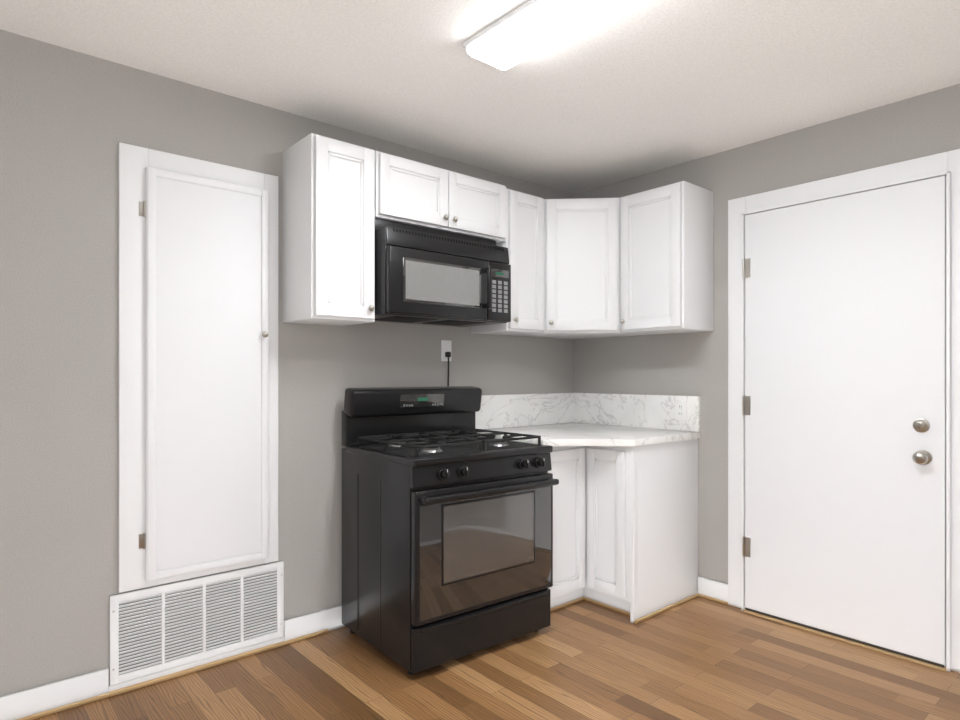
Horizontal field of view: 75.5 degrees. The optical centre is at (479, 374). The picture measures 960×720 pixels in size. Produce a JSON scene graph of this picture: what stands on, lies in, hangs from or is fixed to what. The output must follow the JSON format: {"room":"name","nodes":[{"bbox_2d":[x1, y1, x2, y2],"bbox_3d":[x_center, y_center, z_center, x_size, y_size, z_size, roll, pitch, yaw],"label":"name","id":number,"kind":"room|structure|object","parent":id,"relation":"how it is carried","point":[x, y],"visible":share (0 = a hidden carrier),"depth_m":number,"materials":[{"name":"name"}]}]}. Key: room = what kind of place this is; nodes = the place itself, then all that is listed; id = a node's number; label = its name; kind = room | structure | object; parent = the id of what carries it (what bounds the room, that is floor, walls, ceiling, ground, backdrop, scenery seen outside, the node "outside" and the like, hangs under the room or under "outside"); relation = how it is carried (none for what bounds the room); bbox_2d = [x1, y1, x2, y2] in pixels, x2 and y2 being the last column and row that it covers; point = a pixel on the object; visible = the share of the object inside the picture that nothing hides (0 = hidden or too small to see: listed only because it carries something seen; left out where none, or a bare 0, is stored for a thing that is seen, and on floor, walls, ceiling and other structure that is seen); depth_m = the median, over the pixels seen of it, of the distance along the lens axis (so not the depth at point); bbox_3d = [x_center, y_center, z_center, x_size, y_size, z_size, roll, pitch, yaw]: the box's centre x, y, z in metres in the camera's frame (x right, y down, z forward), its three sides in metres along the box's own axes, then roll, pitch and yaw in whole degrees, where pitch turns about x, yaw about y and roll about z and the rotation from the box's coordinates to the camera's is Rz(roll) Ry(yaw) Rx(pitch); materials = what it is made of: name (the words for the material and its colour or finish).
{"room":"kitchen","nodes":[
{"label":"kitchen","id":0,"kind":"room"},
{"bbox_2d":[0,29,572,696],"bbox_3d":[-1.042,0.010,2.799,4.540,2.440,0.120,0,0,-41],"label":"wall","id":1,"kind":"structure","parent":0,"point":[70,119],"depth_m":2.36,"materials":[{"name":"grey paint"}]},
{"bbox_2d":[0,605,343,719],"bbox_3d":[-1.358,1.177,2.438,3.290,0.105,0.014,0,0,-41],"label":"baseboard","id":2,"kind":"structure","parent":1,"relation":"attached to","point":[29,702],"depth_m":2.35,"materials":[{"name":"white paint"}]},
{"bbox_2d":[16,629,328,719],"bbox_3d":[-1.674,1.222,2.153,2.500,0.016,0.024,0,0,-41],"label":"trim","id":3,"kind":"structure","parent":1,"relation":"attached to","point":[157,680],"depth_m":2.50,"materials":[{"name":"brown wood"}]},
{"bbox_2d":[109,561,283,685],"bbox_3d":[-1.160,1.022,2.608,0.692,0.344,0.014,0,0,-41],"label":"air vent","id":4,"kind":"object","parent":1,"relation":"in","point":[155,629],"visible":1,"depth_m":2.58,"materials":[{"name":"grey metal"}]},
{"bbox_2d":[118,142,277,592],"bbox_3d":[-1.140,-0.029,2.587,0.635,1.742,0.072,0,0,-41],"label":"closet door","id":5,"kind":"structure","parent":1,"relation":"in","point":[197,367],"depth_m":2.56,"materials":[{"name":"white paint"}]},
{"bbox_2d":[282,133,374,325],"bbox_3d":[-0.675,-0.630,2.806,0.308,0.780,0.349,0,0,-41],"label":"upper cabinet","id":6,"kind":"object","parent":1,"relation":"attached to","point":[328,231],"visible":1,"depth_m":2.70,"materials":[{"name":"white paint"}]},
{"bbox_2d":[375,151,505,242],"bbox_3d":[-0.249,-0.870,3.174,0.806,0.300,0.349,0,0,-41],"label":"upper cabinet","id":7,"kind":"object","parent":1,"relation":"attached to","point":[411,192],"visible":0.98,"depth_m":3.03,"materials":[{"name":"white paint"}]},
{"bbox_2d":[375,218,510,326],"bbox_3d":[-0.235,-0.493,3.118,0.750,0.447,0.448,0,0,-41],"label":"microwave","id":8,"kind":"object","parent":7,"relation":"attached to","point":[425,276],"visible":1,"depth_m":2.94,"materials":[{"name":"black metal"}]},
{"bbox_2d":[441,340,451,385],"bbox_3d":[-0.179,0.041,3.445,0.072,0.468,0.030,0,0,-41],"label":"cord","id":9,"kind":"object","parent":1,"relation":"attached to","point":[446,350],"visible":0.71,"depth_m":3.44,"materials":[{"name":"black plastic"}]},
{"bbox_2d":[471,188,543,334],"bbox_3d":[0.170,-0.624,3.535,0.289,0.768,0.349,0,0,-41],"label":"upper cabinet","id":10,"kind":"object","parent":1,"relation":"attached to","point":[523,243],"visible":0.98,"depth_m":3.43,"materials":[{"name":"white paint"}]},
{"bbox_2d":[475,393,574,428],"bbox_3d":[0.267,0.217,3.833,0.965,0.198,0.023,0,0,-41],"label":"backsplash","id":11,"kind":"structure","parent":1,"relation":"attached to","point":[508,410],"depth_m":3.83,"materials":[{"name":"stone"}]},
{"bbox_2d":[509,198,647,338],"bbox_3d":[0.591,-0.622,3.729,0.612,0.764,0.605,0,0,-41],"label":"upper cabinet","id":12,"kind":"object","parent":1,"relation":"attached to","point":[581,268],"visible":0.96,"depth_m":3.51,"materials":[{"name":"white paint"}]},
{"bbox_2d":[0,0,959,193],"bbox_3d":[0.271,-1.260,1.278,4.540,0.100,4.140,0,0,-41],"label":"ceiling","id":13,"kind":"structure","parent":0,"point":[633,88],"depth_m":2.43,"materials":[{"name":"paint"}]},
{"bbox_2d":[463,0,632,69],"bbox_3d":[0.419,-1.182,1.848,0.202,0.056,1.242,0,0,-41],"label":"ceiling light fixture","id":14,"kind":"object","parent":13,"relation":"attached to","point":[526,30],"visible":1,"depth_m":2.08,"materials":[{"name":"white paint"}]},
{"bbox_2d":[33,596,959,719],"bbox_3d":[0.271,1.280,1.278,4.540,0.100,4.140,0,0,-41],"label":"floor","id":15,"kind":"structure","parent":0,"point":[698,658],"depth_m":2.49,"materials":[{"name":"laminate"}]},
{"bbox_2d":[342,386,558,674],"bbox_3d":[-0.140,0.645,2.939,0.805,1.169,0.747,0,0,-41],"label":"gas range","id":16,"kind":"object","parent":15,"relation":"on","point":[447,533],"visible":1,"depth_m":2.72,"materials":[{"name":"black metal"}]},
{"bbox_2d":[550,597,583,611],"bbox_3d":[0.412,1.222,3.261,0.425,0.016,0.012,0,0,-41],"label":"trim","id":17,"kind":"structure","parent":15,"relation":"on","point":[582,598],"depth_m":3.30,"materials":[{"name":"brown wood"}]},
{"bbox_2d":[584,597,629,615],"bbox_3d":[0.687,1.222,3.258,0.012,0.016,0.330,0,0,-41],"label":"trim","id":18,"kind":"structure","parent":15,"relation":"on","point":[585,598],"depth_m":3.27,"materials":[{"name":"brown wood"}]},
{"bbox_2d":[548,439,697,622],"bbox_3d":[0.559,0.792,3.499,0.960,0.876,0.912,0,0,-41],"label":"base cabinet","id":19,"kind":"object","parent":15,"relation":"on","point":[625,528],"visible":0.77,"depth_m":3.21,"materials":[{"name":"white paint"}]},
{"bbox_2d":[478,422,699,446],"bbox_3d":[0.562,0.335,3.491,0.965,0.036,0.927,0,0,-41],"label":"countertop","id":20,"kind":"structure","parent":19,"relation":"on","point":[571,434],"depth_m":3.31,"materials":[{"name":"stone"}]},
{"bbox_2d":[634,593,701,623],"bbox_3d":[0.988,1.222,3.260,0.596,0.016,0.017,0,0,-41],"label":"trim","id":21,"kind":"structure","parent":15,"relation":"on","point":[695,595],"depth_m":3.24,"materials":[{"name":"brown wood"}]},
{"bbox_2d":[573,84,959,583],"bbox_3d":[1.983,0.010,2.676,0.120,2.440,4.020,0,0,-41],"label":"wall","id":22,"kind":"structure","parent":0,"point":[696,363],"depth_m":3.37,"materials":[{"name":"grey paint"}]},
{"bbox_2d":[575,393,700,431],"bbox_3d":[0.929,0.217,3.789,0.020,0.198,0.900,0,0,-41],"label":"backsplash","id":23,"kind":"structure","parent":22,"relation":"attached to","point":[627,410],"depth_m":3.75,"materials":[{"name":"stone"}]},
{"bbox_2d":[675,400,686,420],"bbox_3d":[1.140,0.200,3.523,0.006,0.116,0.072,0,0,-41],"label":"outlet","id":24,"kind":"object","parent":23,"relation":"attached to","point":[680,409],"visible":1,"depth_m":3.52,"materials":[{"name":"white plastic"}]},
{"bbox_2d":[620,181,713,334],"bbox_3d":[1.019,-0.622,3.434,0.349,0.764,0.398,0,0,-41],"label":"upper cabinet","id":25,"kind":"object","parent":22,"relation":"attached to","point":[666,259],"visible":1,"depth_m":3.32,"materials":[{"name":"white paint"}]},
{"bbox_2d":[728,149,959,672],"bbox_3d":[1.664,0.147,2.912,0.054,2.165,1.056,0,0,-41],"label":"door frame","id":26,"kind":"structure","parent":22,"relation":"attached to","point":[947,164],"depth_m":2.83,"materials":[{"name":"white paint"}]},
{"bbox_2d":[742,176,945,667],"bbox_3d":[1.641,0.195,2.898,0.096,2.053,0.864,0,0,-41],"label":"entry door","id":27,"kind":"structure","parent":22,"relation":"in","point":[844,405],"depth_m":2.85,"materials":[{"name":"white paint"}]}
]}

